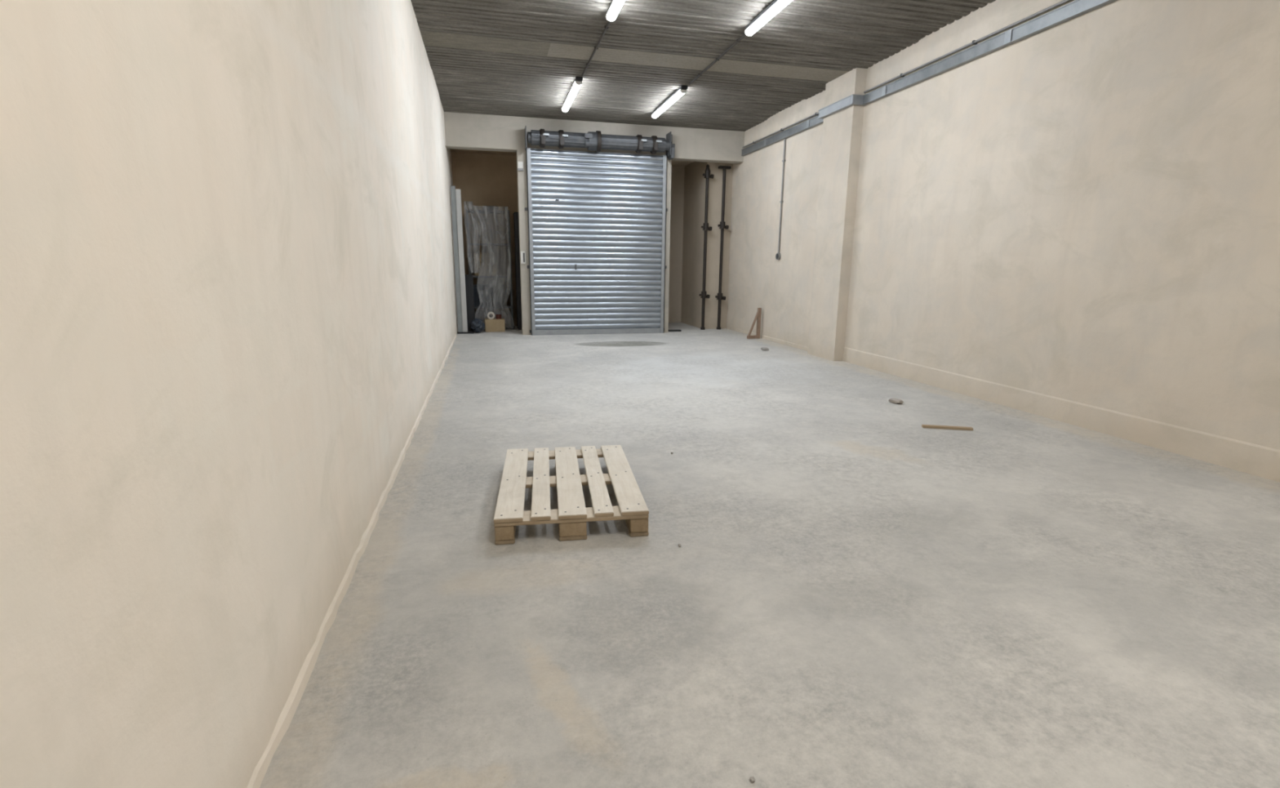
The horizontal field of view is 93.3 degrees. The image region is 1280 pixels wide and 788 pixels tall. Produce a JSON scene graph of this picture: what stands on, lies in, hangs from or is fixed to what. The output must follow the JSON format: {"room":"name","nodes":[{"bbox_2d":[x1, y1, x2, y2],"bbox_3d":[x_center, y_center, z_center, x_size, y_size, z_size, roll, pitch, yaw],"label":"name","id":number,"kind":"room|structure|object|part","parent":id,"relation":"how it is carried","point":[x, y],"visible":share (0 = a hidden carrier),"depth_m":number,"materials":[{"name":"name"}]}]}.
{"room":"empty warehouse","nodes":[
{"label":"empty warehouse","id":0,"kind":"room"},
{"bbox_2d":[0,0,457,787],"bbox_3d":[-2.061,-1.773,4.893,0.200,4.200,21.000,-2,12,-14],"label":"wall","id":1,"kind":"structure","parent":0,"point":[228,319],"depth_m":1.41,"materials":[{"name":"paint"}]},
{"bbox_2d":[247,333,456,787],"bbox_3d":[-1.542,0.625,3.622,0.027,0.055,17.350,-2,12,-14],"label":"baseboard","id":2,"kind":"structure","parent":1,"relation":"attached to","point":[286,717],"depth_m":2.30,"materials":[{"name":"paint"}]},
{"bbox_2d":[449,148,518,325],"bbox_3d":[-3.005,-3.321,12.764,1.783,3.900,1.770,-2,12,-14],"label":"wall","id":3,"kind":"structure","parent":0,"point":[482,177],"depth_m":13.25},
{"bbox_2d":[444,111,744,334],"bbox_3d":[-0.765,-3.339,12.241,5.889,4.200,0.280,-2,12,-14],"label":"wall","id":4,"kind":"structure","parent":0,"point":[472,131],"depth_m":11.76,"materials":[{"name":"paint"}]},
{"bbox_2d":[517,161,523,171],"bbox_3d":[-2.276,-4.325,11.475,0.110,0.160,0.050,-2,12,-14],"label":"junction box","id":5,"kind":"object","parent":4,"relation":"attached to","point":[520,164],"visible":1,"depth_m":11.46,"materials":[{"name":"white plastic"}]},
{"bbox_2d":[520,251,525,263],"bbox_3d":[-2.289,-2.670,11.828,0.083,0.219,0.055,-2,12,-14],"label":"switch","id":6,"kind":"object","parent":4,"relation":"attached to","point":[522,253],"visible":1,"depth_m":11.80,"materials":[{"name":"white plastic"}]},
{"bbox_2d":[524,125,675,335],"bbox_3d":[-0.763,-3.140,11.932,2.933,3.940,0.390,-2,12,-14],"label":"roller shutter","id":7,"kind":"object","parent":4,"relation":"attached to","point":[597,220],"visible":1,"depth_m":12.01,"materials":[{"name":"grey metal"}]},
{"bbox_3d":[-2.132,-2.912,11.784,0.080,3.530,0.115,-2,12,-14],"label":"guide rail","id":8,"kind":"part","parent":7,"relation":"part of","materials":[{"name":"grey metal"}]},
{"bbox_3d":[-0.954,-4.819,11.502,0.250,0.334,0.357,-2,12,-14],"label":"motor","id":9,"kind":"part","parent":7,"relation":"part of","materials":[{"name":"metal"}]},
{"bbox_3d":[0.471,-3.021,12.412,0.080,3.530,0.115,-2,12,-14],"label":"guide rail","id":10,"kind":"part","parent":7,"relation":"part of","materials":[{"name":"grey metal"}]},
{"bbox_2d":[668,160,733,328],"bbox_3d":[0.888,-3.516,13.855,1.906,3.900,2.070,-2,12,-14],"label":"wall","id":11,"kind":"structure","parent":0,"point":[688,181],"depth_m":13.77,"materials":[{"name":"beige paint"}]},
{"bbox_2d":[410,0,995,131],"bbox_3d":[1.348,-3.621,3.433,6.089,0.307,17.370,-2,12,-14],"label":"ceiling","id":12,"kind":"structure","parent":0,"point":[516,58],"depth_m":7.78,"materials":[{"name":"concrete"}]},
{"bbox_2d":[561,75,582,112],"bbox_3d":[-1.101,-4.789,9.703,0.104,0.101,1.780,-2,12,-14],"label":"light","id":13,"kind":"object","parent":12,"relation":"attached to","point":[577,82],"visible":1,"depth_m":9.46,"materials":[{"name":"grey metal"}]},
{"bbox_2d":[581,21,610,76],"bbox_3d":[-0.551,-4.374,7.624,0.044,0.030,2.380,-2,12,-14],"label":"conduit","id":14,"kind":"object","parent":12,"relation":"attached to","point":[606,27],"visible":0.85,"depth_m":7.56,"materials":[{"name":"grey metal"}]},
{"bbox_2d":[605,0,625,22],"bbox_3d":[-0.107,-3.927,5.736,0.104,0.101,1.780,-2,12,-14],"label":"light","id":15,"kind":"object","parent":12,"relation":"attached to","point":[615,6],"visible":1,"depth_m":6.33,"materials":[{"name":"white plastic"}]},
{"bbox_2d":[651,84,687,118],"bbox_3d":[0.473,-4.855,10.083,0.104,0.101,1.780,-2,12,-14],"label":"light","id":16,"kind":"object","parent":12,"relation":"attached to","point":[682,89],"visible":1,"depth_m":9.88,"materials":[{"name":"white plastic"}]},
{"bbox_2d":[688,33,746,84],"bbox_3d":[1.033,-4.441,8.006,0.044,0.030,2.380,-2,12,-14],"label":"conduit","id":17,"kind":"object","parent":12,"relation":"attached to","point":[744,35],"visible":0.85,"depth_m":7.94,"materials":[{"name":"grey metal"}]},
{"bbox_2d":[744,0,791,36],"bbox_3d":[1.466,-3.993,6.115,0.104,0.101,1.780,-2,12,-14],"label":"light","id":18,"kind":"object","parent":12,"relation":"attached to","point":[775,6],"visible":1,"depth_m":6.48,"materials":[{"name":"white plastic"}]},
{"bbox_2d":[259,322,1279,787],"bbox_3d":[0.875,0.254,6.069,6.289,0.200,21.400,-2,12,-14],"label":"floor","id":19,"kind":"structure","parent":0,"point":[855,593],"depth_m":2.61,"materials":[{"name":"concrete"}]},
{"bbox_2d":[450,185,473,333],"bbox_3d":[-3.537,-2.630,12.002,0.310,2.860,0.130,-2,12,-14],"label":"panel","id":20,"kind":"object","parent":19,"relation":"on","point":[455,195],"visible":1,"depth_m":11.96,"materials":[{"name":"grey metal"}]},
{"bbox_3d":[-3.546,-2.616,12.005,0.097,2.770,0.065,-2,12,-14],"label":"panel","id":21,"kind":"part","parent":20,"relation":"part of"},
{"bbox_3d":[-3.550,-1.247,12.299,0.310,0.030,0.130,-2,12,-14],"label":"foot plate","id":22,"kind":"part","parent":20,"relation":"part of","materials":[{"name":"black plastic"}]},
{"bbox_2d":[464,274,475,332],"bbox_3d":[-3.534,-1.884,12.549,0.186,1.170,0.256,-2,12,-14],"label":"equipment case","id":23,"kind":"object","parent":19,"relation":"on","point":[468,277],"visible":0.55,"depth_m":12.43,"materials":[{"name":"black plastic"}]},
{"bbox_2d":[466,201,480,272],"bbox_3d":[-3.422,-3.200,12.373,0.316,1.421,0.115,-2,12,-14],"label":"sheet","id":24,"kind":"object","parent":23,"relation":"on","point":[477,224],"visible":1,"depth_m":12.38,"materials":[{"name":"plastic"}]},
{"bbox_2d":[471,318,485,333],"bbox_3d":[-3.330,-1.408,12.415,0.294,0.301,0.307,7,14,26],"label":"crumpled bag","id":25,"kind":"object","parent":19,"relation":"on","point":[477,324],"visible":1,"depth_m":12.31,"materials":[{"name":"plastic"}]},
{"bbox_2d":[466,208,513,328],"bbox_3d":[-3.246,-2.678,13.091,0.890,2.500,0.440,-2,12,-14],"label":"shelving unit","id":26,"kind":"object","parent":19,"relation":"on","point":[484,211],"visible":0.79,"depth_m":12.89,"materials":[{"name":"grey metal"}]},
{"bbox_3d":[-3.611,-2.619,12.802,0.040,2.500,0.040,-2,12,-14],"label":"post","id":27,"kind":"part","parent":26,"relation":"part of","materials":[{"name":"grey metal"}]},
{"bbox_3d":[-3.706,-2.701,13.182,0.040,2.500,0.040,-2,12,-14],"label":"post","id":28,"kind":"part","parent":26,"relation":"part of","materials":[{"name":"grey metal"}]},
{"bbox_2d":[473,252,496,275],"bbox_3d":[-3.341,-2.798,13.041,0.466,0.485,0.356,-2,12,-14],"label":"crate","id":29,"kind":"object","parent":26,"relation":"on","point":[483,266],"visible":1,"depth_m":12.88,"materials":[{"name":"plastic"}]},
{"bbox_3d":[-3.339,-3.021,12.993,0.466,0.030,0.356,-2,12,-14],"label":"lid","id":30,"kind":"part","parent":29,"relation":"part of","materials":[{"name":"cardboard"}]},
{"bbox_3d":[-3.234,-3.868,12.836,0.890,0.035,0.440,-2,12,-14],"label":"shelf","id":31,"kind":"part","parent":26,"relation":"part of","materials":[{"name":"grey metal"}]},
{"bbox_2d":[473,284,504,306],"bbox_3d":[-3.299,-2.155,13.192,0.666,0.465,0.356,-2,12,-14],"label":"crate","id":32,"kind":"object","parent":26,"relation":"on","point":[487,300],"visible":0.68,"depth_m":13.03,"materials":[{"name":"plastic"}]},
{"bbox_3d":[-3.297,-2.368,13.146,0.666,0.030,0.356,-2,12,-14],"label":"lid","id":33,"kind":"part","parent":32,"relation":"part of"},
{"bbox_3d":[-3.240,-3.213,12.976,0.890,0.035,0.440,-2,12,-14],"label":"shelf","id":34,"kind":"part","parent":26,"relation":"part of","materials":[{"name":"grey metal"}]},
{"bbox_2d":[484,205,497,210],"bbox_3d":[-3.175,-3.934,12.836,0.286,0.095,0.316,-2,12,-14],"label":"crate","id":35,"kind":"object","parent":26,"relation":"on","point":[488,207],"visible":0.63,"depth_m":12.70,"materials":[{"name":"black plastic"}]},
{"bbox_3d":[-3.174,-3.966,12.829,0.286,0.030,0.316,-2,12,-14],"label":"lid","id":36,"kind":"part","parent":35,"relation":"part of","materials":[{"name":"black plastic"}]},
{"bbox_3d":[-3.247,-2.548,13.119,0.890,0.035,0.440,-2,12,-14],"label":"shelf","id":37,"kind":"part","parent":26,"relation":"part of","materials":[{"name":"grey metal"}]},
{"bbox_3d":[-3.253,-1.913,13.256,0.890,0.035,0.440,-2,12,-14],"label":"shelf","id":38,"kind":"part","parent":26,"relation":"part of","materials":[{"name":"grey metal"}]},
{"bbox_3d":[-2.880,-2.736,13.381,0.040,2.500,0.040,-2,12,-14],"label":"post","id":39,"kind":"part","parent":26,"relation":"part of","materials":[{"name":"grey metal"}]},
{"bbox_3d":[-2.785,-2.654,13.001,0.040,2.500,0.040,-2,12,-14],"label":"post","id":40,"kind":"part","parent":26,"relation":"part of","materials":[{"name":"grey metal"}]},
{"bbox_2d":[473,205,511,318],"bbox_3d":[-3.162,-2.658,12.769,0.927,2.521,0.116,-2,12,-14],"label":"sheet","id":41,"kind":"object","parent":19,"relation":"on","point":[474,206],"visible":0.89,"depth_m":12.86,"materials":[{"name":"plastic"}]},
{"bbox_2d":[484,318,505,332],"bbox_3d":[-3.063,-1.455,12.739,0.400,0.261,0.280,-3,13,-15],"label":"cardboard box","id":42,"kind":"object","parent":19,"relation":"on","point":[493,325],"visible":0.98,"depth_m":12.61,"materials":[{"name":"brown cardboard"}]},
{"bbox_2d":[487,311,494,319],"bbox_3d":[-3.117,-1.643,12.632,0.150,0.150,0.090,-2,12,-14],"label":"tape roll","id":43,"kind":"object","parent":42,"relation":"on","point":[489,313],"visible":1,"depth_m":12.59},
{"bbox_2d":[495,313,501,319],"bbox_3d":[-2.974,-1.633,12.702,0.122,0.104,0.122,-2,12,-14],"label":"tin","id":44,"kind":"object","parent":42,"relation":"on","point":[498,316],"visible":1,"depth_m":12.66,"materials":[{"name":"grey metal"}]},
{"bbox_2d":[513,212,521,329],"bbox_3d":[-2.517,-2.635,13.046,0.336,2.450,0.466,-2,12,-14],"label":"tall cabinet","id":45,"kind":"object","parent":19,"relation":"on","point":[515,214],"visible":0.4,"depth_m":12.83,"materials":[{"name":"black metal"}]},
{"bbox_2d":[493,444,648,544],"bbox_3d":[-0.441,0.570,3.717,0.800,0.145,1.207,-1,12,-9],"label":"wooden pallet","id":46,"kind":"object","parent":19,"relation":"on","point":[571,515],"visible":1,"depth_m":3.42,"materials":[{"name":"brown wood"}]},
{"bbox_2d":[668,329,681,331],"bbox_3d":[0.745,-1.370,13.058,0.280,0.035,0.100,-2,12,-14],"label":"strip","id":47,"kind":"object","parent":19,"relation":"on","point":[668,330],"visible":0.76,"depth_m":13.01,"materials":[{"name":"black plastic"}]},
{"bbox_2d":[698,164,714,329],"bbox_3d":[1.433,-3.147,13.139,0.229,3.490,0.140,-2,12,-14],"label":"pipe","id":48,"kind":"object","parent":19,"relation":"on","point":[707,175],"visible":1,"depth_m":13.08,"materials":[{"name":"metal"}]},
{"bbox_2d":[715,165,731,329],"bbox_3d":[1.788,-3.152,13.227,0.260,3.470,0.140,-2,12,-14],"label":"pipe","id":49,"kind":"object","parent":19,"relation":"on","point":[722,225],"visible":1,"depth_m":13.16,"materials":[{"name":"metal"}]},
{"bbox_3d":[1.805,-4.824,12.867,0.260,0.050,0.100,-2,12,-14],"label":"head plate","id":50,"kind":"part","parent":49,"relation":"part of","materials":[{"name":"black paint"}]},
{"bbox_2d":[750,776,755,782],"bbox_3d":[0.316,1.082,1.694,0.013,0.009,0.016,-2,12,-14],"label":"pebble","id":51,"kind":"object","parent":19,"relation":"on","point":[752,778],"visible":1,"depth_m":1.69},
{"bbox_2d":[746,307,761,338],"bbox_3d":[2.241,-1.386,11.860,0.288,0.600,0.072,-4,13,-22],"label":"bracket","id":52,"kind":"object","parent":19,"relation":"on","point":[757,317],"visible":1,"depth_m":11.87,"materials":[{"name":"beige wood"}]},
{"bbox_2d":[760,346,768,350],"bbox_3d":[2.128,-0.769,10.299,0.122,0.048,0.141,-2,12,-14],"label":"lump","id":53,"kind":"object","parent":19,"relation":"on","point":[762,348],"visible":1,"depth_m":10.25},
{"bbox_2d":[888,397,903,403],"bbox_3d":[2.712,0.074,6.405,0.098,0.047,0.142,-7,14,-30],"label":"stone","id":54,"kind":"object","parent":19,"relation":"on","point":[893,400],"visible":1,"depth_m":6.36,"materials":[{"name":"grey stone"}]},
{"bbox_2d":[921,424,973,430],"bbox_3d":[2.753,0.300,5.411,0.420,0.024,0.045,3,12,10],"label":"batten","id":55,"kind":"object","parent":19,"relation":"on","point":[930,426],"visible":1,"depth_m":5.39,"materials":[{"name":"brown wood"}]},
{"bbox_2d":[726,0,1279,449],"bbox_3d":[3.772,-2.017,6.301,0.366,4.200,21.000,-2,12,-14],"label":"wall","id":56,"kind":"structure","parent":0,"point":[1085,208],"depth_m":5.67,"materials":[{"name":"paint"}]},
{"bbox_2d":[775,252,781,259],"bbox_3d":[2.544,-2.537,11.116,0.052,0.132,0.124,-2,12,-14],"label":"box","id":57,"kind":"object","parent":56,"relation":"attached to","point":[778,255],"visible":1,"depth_m":11.08,"materials":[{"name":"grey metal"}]},
{"bbox_2d":[777,137,786,252],"bbox_3d":[2.559,-3.555,10.899,0.042,1.990,0.060,-2,12,-14],"label":"conduit","id":58,"kind":"object","parent":56,"relation":"attached to","point":[784,140],"visible":1,"depth_m":10.88,"materials":[{"name":"grey metal"}]},
{"bbox_2d":[742,0,1070,147],"bbox_3d":[4.183,-3.286,4.205,0.048,0.036,17.310,-2,12,-14],"label":"conduit","id":59,"kind":"object","parent":56,"relation":"attached to","point":[974,42],"visible":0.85,"depth_m":6.80,"materials":[{"name":"grey metal"}]},
{"bbox_2d":[741,0,1116,155],"bbox_3d":[4.093,-3.177,4.206,0.228,0.122,17.310,-2,12,-14],"label":"cable tray","id":60,"kind":"object","parent":56,"relation":"attached to","point":[1074,9],"visible":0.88,"depth_m":6.76,"materials":[{"name":"grey metal"}]},
{"bbox_2d":[735,328,1279,482],"bbox_3d":[4.163,0.308,4.981,0.014,0.215,17.350,-2,12,-14],"label":"baseboard","id":61,"kind":"structure","parent":56,"relation":"attached to","point":[1262,461],"depth_m":5.37,"materials":[{"name":"paint"}]}
]}

